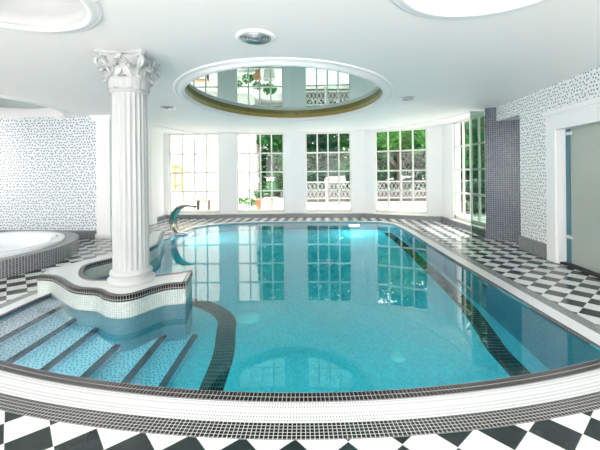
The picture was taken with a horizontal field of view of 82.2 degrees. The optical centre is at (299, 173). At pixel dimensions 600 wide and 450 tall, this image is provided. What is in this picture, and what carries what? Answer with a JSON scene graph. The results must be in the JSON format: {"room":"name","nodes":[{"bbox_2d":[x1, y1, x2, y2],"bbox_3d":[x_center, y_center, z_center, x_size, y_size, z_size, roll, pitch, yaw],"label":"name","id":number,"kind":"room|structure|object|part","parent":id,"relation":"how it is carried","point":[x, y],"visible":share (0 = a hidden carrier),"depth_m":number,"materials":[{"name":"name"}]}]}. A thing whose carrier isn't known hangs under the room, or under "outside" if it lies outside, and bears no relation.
{"room":"spa","nodes":[
{"label":"spa","id":0,"kind":"room"},
{"bbox_2d":[0,116,96,229],"bbox_3d":[-7.223,0.112,8.516,4.800,2.920,0.200,-1,0,5],"label":"wall","id":1,"kind":"structure","parent":0,"point":[48,164],"depth_m":8.32,"materials":[{"name":"tile"}]},
{"bbox_2d":[0,230,96,238],"bbox_3d":[-7.232,1.477,8.368,4.780,0.190,0.100,-1,0,5],"label":"baseboard","id":2,"kind":"structure","parent":1,"relation":"attached to","point":[83,234],"depth_m":8.16,"materials":[{"name":"grey tile"}]},
{"bbox_2d":[89,115,111,238],"bbox_3d":[-4.671,0.087,8.191,0.540,2.920,0.270,-1,0,5],"label":"pilaster","id":3,"kind":"object","parent":1,"relation":"attached to","point":[103,123],"visible":0.8,"depth_m":8.16,"materials":[{"name":"white paint"}]},
{"bbox_2d":[156,131,163,216],"bbox_3d":[-4.769,0.088,10.075,0.220,2.920,3.550,-1,0,0],"label":"wall","id":4,"kind":"structure","parent":0,"point":[159,136],"depth_m":11.48,"materials":[{"name":"white paint"}]},
{"bbox_2d":[148,128,156,224],"bbox_3d":[-4.589,0.086,10.550,0.220,2.920,0.400,-1,0,0],"label":"trim","id":5,"kind":"structure","parent":4,"relation":"attached to","point":[152,162],"depth_m":10.45,"materials":[{"name":"white paint"}]},
{"bbox_2d":[148,123,205,132],"bbox_3d":[-3.967,-1.375,10.203,0.435,0.030,3.589,-1,0,26],"label":"trim","id":6,"kind":"structure","parent":4,"relation":"attached to","point":[148,123],"depth_m":10.69,"materials":[{"name":"white paint"}]},
{"bbox_2d":[0,0,599,132],"bbox_3d":[-1.514,-1.405,4.275,16.000,0.001,15.550,-1,0,0],"label":"ceiling","id":7,"kind":"structure","parent":0,"point":[460,66],"depth_m":3.99,"materials":[{"name":"paint"}]},
{"bbox_2d":[0,95,69,118],"bbox_3d":[-6.465,-1.450,6.900,2.940,0.250,3.340,-1,0,0],"label":"ceiling recess","id":8,"kind":"object","parent":7,"relation":"attached to","point":[10,107],"visible":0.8,"depth_m":8.21,"materials":[{"name":"white paint"}]},
{"bbox_3d":[-6.466,-1.575,6.900,2.540,0.001,2.940,-1,0,0],"label":"mirror panel","id":9,"kind":"part","parent":8,"relation":"part of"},
{"bbox_2d":[0,0,102,33],"bbox_3d":[-2.396,-1.551,2.650,1.520,0.370,1.520,-1,0,0],"label":"ceiling recess","id":10,"kind":"object","parent":7,"relation":"attached to","point":[33,16],"visible":1,"depth_m":3.24,"materials":[{"name":"white paint"}]},
{"bbox_2d":[160,106,175,108],"bbox_3d":[-2.774,-1.382,7.230,0.310,0.020,0.310,-1,0,0],"label":"recessed light","id":11,"kind":"object","parent":7,"relation":"in","point":[163,107],"visible":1,"depth_m":7.23,"materials":[{"name":"silver metal"}]},
{"bbox_2d":[236,29,275,45],"bbox_3d":[-0.459,-1.401,3.570,0.410,0.028,0.410,-1,0,0],"label":"recessed light","id":12,"kind":"object","parent":7,"relation":"in","point":[254,37],"visible":1,"depth_m":3.52,"materials":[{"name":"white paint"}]},
{"bbox_2d":[173,57,393,120],"bbox_3d":[-0.255,-1.445,6.630,3.947,0.175,4.872,-1,0,0],"label":"mirror recess","id":13,"kind":"object","parent":7,"relation":"attached to","point":[266,88],"visible":0.96,"depth_m":6.17,"materials":[{"name":"white paint"}]},
{"bbox_3d":[-0.255,-1.532,6.630,3.627,0.001,4.552,-1,0,0],"label":"mirror panel","id":14,"kind":"part","parent":13,"relation":"part of","materials":[{"name":"silver metal"}]},
{"bbox_2d":[400,96,416,100],"bbox_3d":[2.066,-1.431,6.580,0.310,0.020,0.310,-1,0,0],"label":"recessed light","id":15,"kind":"object","parent":7,"relation":"in","point":[408,97],"visible":1,"depth_m":6.59,"materials":[{"name":"silver metal"}]},
{"bbox_2d":[391,0,549,19],"bbox_3d":[1.414,-1.629,2.380,1.600,0.450,1.600,-1,0,0],"label":"ceiling recess","id":16,"kind":"object","parent":7,"relation":"attached to","point":[434,9],"visible":1,"depth_m":3.03,"materials":[{"name":"white paint"}]},
{"bbox_2d":[0,218,599,449],"bbox_3d":[-1.485,1.515,4.275,16.000,0.001,15.550,-1,0,0],"label":"floor","id":17,"kind":"structure","parent":0,"point":[574,290],"depth_m":2.03,"materials":[{"name":"tile"}]},
{"bbox_2d":[0,231,78,278],"bbox_3d":[-5.786,1.385,5.900,3.200,0.345,3.720,-1,0,0],"label":"tub","id":18,"kind":"object","parent":17,"relation":"on","point":[21,252],"visible":1,"depth_m":6.02,"materials":[{"name":"tile"}]},
{"bbox_2d":[169,204,196,234],"bbox_3d":[-2.958,1.151,8.668,0.699,0.756,0.301,-1,0,16],"label":"spout","id":19,"kind":"object","parent":17,"relation":"on","point":[175,212],"visible":1,"depth_m":8.62,"materials":[{"name":"silver metal"}]},
{"bbox_3d":[-3.055,1.503,8.700,0.420,0.055,0.252,-1,0,0],"label":"plate","id":20,"kind":"part","parent":19,"relation":"part of","materials":[{"name":"silver metal"}]},
{"bbox_2d":[0,221,599,439],"bbox_3d":[-0.189,2.101,6.388,7.773,1.222,8.906,-1,0,0],"label":"swimming pool","id":21,"kind":"object","parent":17,"relation":"in","point":[574,389],"visible":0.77,"depth_m":2.24,"materials":[{"name":"tile"}]},
{"bbox_3d":[-3.198,1.541,3.612,0.057,0.042,1.625,-1,0,2],"label":"rim trim","id":22,"kind":"part","parent":21,"relation":"part of","materials":[{"name":"tile"}]},
{"bbox_2d":[37,231,192,318],"bbox_3d":[-2.932,2.019,5.544,1.799,1.441,4.390,-1,0,-27],"label":"raised platform","id":23,"kind":"object","parent":21,"relation":"on","point":[76,284],"visible":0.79,"depth_m":4.02,"materials":[{"name":"white tile"}]},
{"bbox_3d":[-2.403,1.327,3.975,2.056,0.068,0.517,-1,0,11],"label":"edge trim","id":24,"kind":"part","parent":23,"relation":"part of","materials":[{"name":"tile"}]},
{"bbox_3d":[-2.400,1.301,4.001,2.059,0.016,0.566,-1,0,11],"label":"edge trim","id":25,"kind":"part","parent":23,"relation":"part of","materials":[{"name":"tile"}]},
{"bbox_2d":[93,49,160,287],"bbox_3d":[-2.051,-0.052,4.160,0.635,2.695,0.635,-1,0,-9],"label":"column","id":26,"kind":"structure","parent":23,"relation":"on","point":[128,78],"depth_m":3.99,"materials":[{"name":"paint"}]},
{"bbox_3d":[-2.845,1.331,5.851,1.349,0.066,3.708,-1,0,-27],"label":"edge trim","id":27,"kind":"part","parent":23,"relation":"part of","materials":[{"name":"tile"}]},
{"bbox_3d":[-1.407,1.317,4.297,0.046,0.068,0.527,-1,0,-9],"label":"edge trim","id":28,"kind":"part","parent":23,"relation":"part of","materials":[{"name":"tile"}]},
{"bbox_2d":[0,222,599,392],"bbox_3d":[-0.263,2.134,6.487,5.982,1.238,8.335,-1,0,0],"label":"pool water","id":29,"kind":"object","parent":21,"relation":"in","point":[291,307],"visible":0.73,"depth_m":3.43,"materials":[{"name":"blue liquid"}]},
{"bbox_3d":[-0.204,1.511,2.789,7.493,0.042,1.087,-1,0,2],"label":"rim trim","id":30,"kind":"part","parent":21,"relation":"part of","materials":[{"name":"tile"}]},
{"bbox_2d":[164,222,599,349],"bbox_3d":[-0.263,2.103,6.487,5.952,1.200,8.305,-1,0,0],"label":"basin","id":31,"kind":"object","parent":21,"relation":"in","point":[591,337],"depth_m":4.02,"materials":[{"name":"blue liquid"}]},
{"bbox_3d":[-0.112,1.510,6.645,5.699,0.042,8.052,-1,0,0],"label":"rim trim","id":32,"kind":"part","parent":21,"relation":"part of","materials":[{"name":"tile"}]},
{"bbox_2d":[470,110,485,238],"bbox_3d":[3.999,0.020,7.740,0.322,2.880,0.020,-1,0,0],"label":"glass screen","id":33,"kind":"object","parent":17,"relation":"on","point":[470,110],"visible":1,"depth_m":7.73,"materials":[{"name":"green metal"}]},
{"bbox_3d":[4.003,0.025,7.740,0.315,2.850,0.010,-1,0,0],"label":"glass pane","id":34,"kind":"part","parent":33,"relation":"part of","materials":[{"name":"clear glass"}]},
{"bbox_2d":[164,126,442,216],"bbox_3d":[-0.054,0.041,11.651,9.223,2.920,0.986,-1,0,8],"label":"wall","id":35,"kind":"structure","parent":0,"point":[362,142],"depth_m":11.77,"materials":[{"name":"white paint"}]},
{"bbox_2d":[167,134,220,214],"bbox_3d":[-3.625,0.019,11.795,1.791,2.765,0.228,-1,0,0],"label":"window","id":36,"kind":"structure","parent":35,"relation":"in","point":[184,212],"depth_m":11.84,"materials":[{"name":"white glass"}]},
{"bbox_3d":[-3.611,1.384,11.760,1.791,0.035,0.158,-1,0,0],"label":"sill","id":37,"kind":"part","parent":36,"relation":"part of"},
{"bbox_2d":[235,133,285,213],"bbox_3d":[-1.360,-0.004,11.805,1.701,2.765,0.228,-1,0,0],"label":"window","id":38,"kind":"structure","parent":35,"relation":"in","point":[253,211],"depth_m":11.85,"materials":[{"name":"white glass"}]},
{"bbox_3d":[-1.346,1.361,11.770,1.701,0.035,0.158,-1,0,0],"label":"sill","id":39,"kind":"part","parent":38,"relation":"part of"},
{"bbox_2d":[157,213,484,235],"bbox_3d":[-0.126,1.434,9.825,9.040,0.135,3.950,-1,0,0],"label":"baseboard","id":40,"kind":"structure","parent":35,"relation":"attached to","point":[287,215],"depth_m":11.57,"materials":[{"name":"grey tile"}]},
{"bbox_2d":[305,132,352,213],"bbox_3d":[0.962,-0.027,11.719,1.630,2.765,0.220,-1,0,4],"label":"window","id":41,"kind":"structure","parent":35,"relation":"in","point":[308,211],"depth_m":11.76,"materials":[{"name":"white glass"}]},
{"bbox_3d":[0.973,1.338,11.684,1.630,0.035,0.150,-1,0,4],"label":"sill","id":42,"kind":"part","parent":41,"relation":"part of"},
{"bbox_2d":[373,128,428,215],"bbox_3d":[3.236,-0.050,11.122,1.720,2.765,0.220,-1,0,26],"label":"window","id":43,"kind":"structure","parent":35,"relation":"in","point":[378,211],"depth_m":11.16,"materials":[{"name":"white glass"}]},
{"bbox_3d":[3.235,1.315,11.091,1.720,0.035,0.150,-1,0,26],"label":"sill","id":44,"kind":"part","parent":43,"relation":"part of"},
{"bbox_2d":[442,112,484,227],"bbox_3d":[4.490,-0.005,9.135,0.220,2.920,2.830,-1,0,0],"label":"wall","id":45,"kind":"structure","parent":0,"point":[448,129],"depth_m":10.02,"materials":[{"name":"white paint"}]},
{"bbox_2d":[356,109,479,130],"bbox_3d":[3.228,-1.447,9.822,0.603,0.030,4.277,-1,0,-31],"label":"trim","id":46,"kind":"structure","parent":45,"relation":"attached to","point":[478,109],"depth_m":9.70,"materials":[{"name":"white paint"}]},
{"bbox_2d":[449,113,485,229],"bbox_3d":[4.390,-0.061,8.975,0.220,2.765,1.810,-1,0,0],"label":"window","id":47,"kind":"structure","parent":45,"relation":"in","point":[463,218],"depth_m":9.02,"materials":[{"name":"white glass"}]},
{"bbox_3d":[4.368,1.304,8.975,0.150,0.035,1.810,-1,0,0],"label":"sill","id":48,"kind":"part","parent":47,"relation":"part of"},
{"bbox_2d":[485,107,520,241],"bbox_3d":[4.790,-0.008,7.319,1.488,2.920,0.180,-1,0,40],"label":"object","id":49,"kind":"object","parent":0,"point":[502,138],"visible":0.43,"depth_m":7.52,"materials":[{"name":"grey tile"}]},
{"bbox_2d":[496,66,599,243],"bbox_3d":[4.037,0.000,2.078,0.300,2.920,11.017,-1,0,5],"label":"wall","id":50,"kind":"structure","parent":0,"point":[586,85],"depth_m":6.13,"materials":[{"name":"tile"}]},
{"bbox_2d":[519,235,546,258],"bbox_3d":[4.381,1.329,6.244,0.322,0.255,0.853,-1,0,5],"label":"baseboard","id":51,"kind":"structure","parent":50,"relation":"attached to","point":[532,246],"depth_m":6.21,"materials":[{"name":"grey tile"}]},
{"bbox_2d":[542,96,599,278],"bbox_3d":[4.205,0.208,5.044,0.255,2.500,1.626,-1,0,5],"label":"door","id":52,"kind":"structure","parent":50,"relation":"in","point":[572,130],"depth_m":5.36,"materials":[{"name":"white paint"}]},
{"bbox_3d":[4.268,0.357,4.878,0.015,2.140,1.184,-1,0,5],"label":"glass","id":53,"kind":"part","parent":52,"relation":"part of","materials":[{"name":"glass"}]},
{"label":"outside","id":54,"kind":"structure","parent":0,"visible":0},
{"bbox_2d":[172,184,485,216],"bbox_3d":[7.515,1.505,40.950,105.000,0.001,58.100,-1,0,0],"label":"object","id":55,"kind":"structure","parent":54,"point":[394,205],"depth_m":16.89,"materials":[{"name":"white"}]},
{"bbox_2d":[196,199,210,209],"bbox_3d":[-4.336,1.393,15.415,0.600,0.460,0.330,-1,0,0],"label":"garden bench","id":56,"kind":"object","parent":55,"relation":"on","point":[197,200],"visible":0.84,"depth_m":15.37,"materials":[{"name":"wood"}]},
{"bbox_2d":[171,135,264,201],"bbox_3d":[-12.326,-2.587,23.435,19.400,8.580,7.131,-1,0,0],"label":"building","id":57,"kind":"structure","parent":55,"relation":"on","point":[212,140],"depth_m":20.00,"materials":[{"name":"paint"}]},
{"bbox_2d":[243,197,255,206],"bbox_3d":[-2.252,1.281,15.589,0.685,0.468,0.500,-1,0,0],"label":"shrub","id":58,"kind":"object","parent":55,"relation":"on","point":[253,203],"visible":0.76,"depth_m":15.52,"materials":[{"name":"green plant"}]},
{"bbox_2d":[253,189,263,208],"bbox_3d":[-1.852,1.141,15.397,0.503,0.914,0.524,-1,0,0],"label":"plant pot","id":59,"kind":"object","parent":55,"relation":"on","point":[258,193],"visible":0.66,"depth_m":15.28,"materials":[{"name":"ceramic"}]},
{"bbox_3d":[-1.836,1.388,15.400,0.360,0.420,0.360,-1,0,0],"label":"pot","id":60,"kind":"part","parent":59,"relation":"part of","materials":[{"name":"ceramic"}]},
{"bbox_2d":[256,135,282,196],"bbox_3d":[-1.496,-2.919,23.938,4.473,9.075,6.196,-1,0,45],"label":"tree","id":61,"kind":"object","parent":55,"relation":"on","point":[277,164],"visible":0.27,"depth_m":23.33,"materials":[{"name":"green plant"}]},
{"bbox_2d":[263,182,277,208],"bbox_3d":[-1.301,0.982,14.992,0.725,1.222,0.668,-1,0,27],"label":"plant pot","id":62,"kind":"object","parent":55,"relation":"on","point":[267,199],"visible":0.62,"depth_m":14.85,"materials":[{"name":"white paint"}]},
{"bbox_3d":[-1.287,1.313,15.000,0.560,0.560,0.560,-1,0,0],"label":"pot","id":63,"kind":"part","parent":62,"relation":"part of","materials":[{"name":"white ceramic"}]},
{"bbox_2d":[265,135,311,182],"bbox_3d":[-1.968,-3.655,30.520,6.506,10.556,6.348,-1,0,0],"label":"tree","id":64,"kind":"object","parent":55,"relation":"on","point":[267,139],"visible":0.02,"depth_m":30.21,"materials":[{"name":"green plant"}]},
{"bbox_2d":[282,133,348,187],"bbox_3d":[1.454,-3.226,25.699,6.366,9.630,6.312,-1,0,-42],"label":"tree","id":65,"kind":"object","parent":55,"relation":"on","point":[322,140],"visible":0.18,"depth_m":24.84,"materials":[{"name":"green plant"}]},
{"bbox_2d":[308,134,348,189],"bbox_3d":[3.012,-4.788,32.794,8.144,12.823,8.186,-1,0,0],"label":"tree","id":66,"kind":"object","parent":55,"relation":"on","point":[308,134],"visible":0.05,"depth_m":31.30,"materials":[{"name":"green plant"}]},
{"bbox_2d":[330,132,395,189],"bbox_3d":[4.471,-3.024,25.032,5.561,9.166,5.229,-1,0,0],"label":"tree","id":67,"kind":"object","parent":55,"relation":"on","point":[345,165],"visible":0.16,"depth_m":23.99,"materials":[{"name":"green plant"}]},
{"bbox_2d":[266,119,484,185],"bbox_3d":[9.597,-3.901,39.200,29.328,11.432,2.477,-1,0,0],"label":"tree","id":68,"kind":"object","parent":55,"relation":"on","point":[484,119],"visible":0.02,"depth_m":38.53,"materials":[{"name":"green plant"}]},
{"bbox_2d":[349,131,417,175],"bbox_3d":[8.597,-4.796,32.628,8.335,12.626,7.472,-1,0,0],"label":"tree","id":69,"kind":"object","parent":55,"relation":"on","point":[408,131],"visible":0.02,"depth_m":31.71,"materials":[{"name":"green plant"}]},
{"bbox_2d":[307,191,468,201],"bbox_3d":[5.713,1.258,19.150,12.600,0.530,0.300,-1,0,0],"label":"wall","id":70,"kind":"structure","parent":55,"relation":"on","point":[405,192],"depth_m":19.00,"materials":[{"name":"grey stone"}]},
{"bbox_2d":[307,170,484,191],"bbox_3d":[6.021,0.653,20.729,13.161,1.783,1.218,-1,0,0],"label":"hedge","id":71,"kind":"object","parent":55,"relation":"on","point":[333,176],"visible":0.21,"depth_m":20.32,"materials":[{"name":"green plant"}]},
{"bbox_2d":[307,179,484,202],"bbox_3d":[5.460,0.925,18.600,12.200,1.200,0.100,-1,0,0],"label":"railing","id":72,"kind":"object","parent":55,"relation":"on","point":[475,180],"visible":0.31,"depth_m":18.59,"materials":[{"name":"white metal"}]},
{"bbox_3d":[1.426,0.966,18.600,0.100,1.200,0.100,-1,0,0],"label":"post","id":73,"kind":"part","parent":72,"relation":"part of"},
{"bbox_2d":[377,129,425,189],"bbox_3d":[5.783,-1.312,19.657,3.226,5.719,2.820,-1,0,0],"label":"tree","id":74,"kind":"object","parent":55,"relation":"on","point":[392,137],"visible":0.34,"depth_m":19.35,"materials":[{"name":"green plant"}]},
{"bbox_2d":[380,130,425,189],"bbox_3d":[7.770,-3.085,24.295,5.194,9.221,5.886,-1,0,0],"label":"tree","id":75,"kind":"object","parent":55,"relation":"on","point":[418,164],"visible":0.22,"depth_m":23.65,"materials":[{"name":"green plant"}]},
{"bbox_2d":[408,119,484,178],"bbox_3d":[9.988,-3.269,22.941,5.325,9.545,5.311,-1,0,12],"label":"tree","id":76,"kind":"object","parent":55,"relation":"on","point":[467,166],"visible":0.05,"depth_m":22.29,"materials":[{"name":"green plant"}]},
{"bbox_2d":[422,118,484,188],"bbox_3d":[13.850,-4.770,30.013,8.282,12.503,6.927,-1,0,-36],"label":"tree","id":77,"kind":"object","parent":55,"relation":"on","point":[466,142],"visible":0.02,"depth_m":28.72,"materials":[{"name":"green plant"}]},
{"bbox_2d":[460,116,484,171],"bbox_3d":[9.941,-2.099,17.684,4.348,7.209,3.368,-1,0,0],"label":"tree","id":78,"kind":"object","parent":55,"relation":"on","point":[482,121],"visible":0.1,"depth_m":17.81,"materials":[{"name":"green plant"}]},
{"bbox_2d":[461,181,485,213],"bbox_3d":[7.078,0.894,13.665,2.039,1.288,2.060,-1,0,0],"label":"hedge","id":79,"kind":"object","parent":55,"relation":"on","point":[467,183],"visible":0.26,"depth_m":12.81,"materials":[{"name":"green plant"}]}
]}

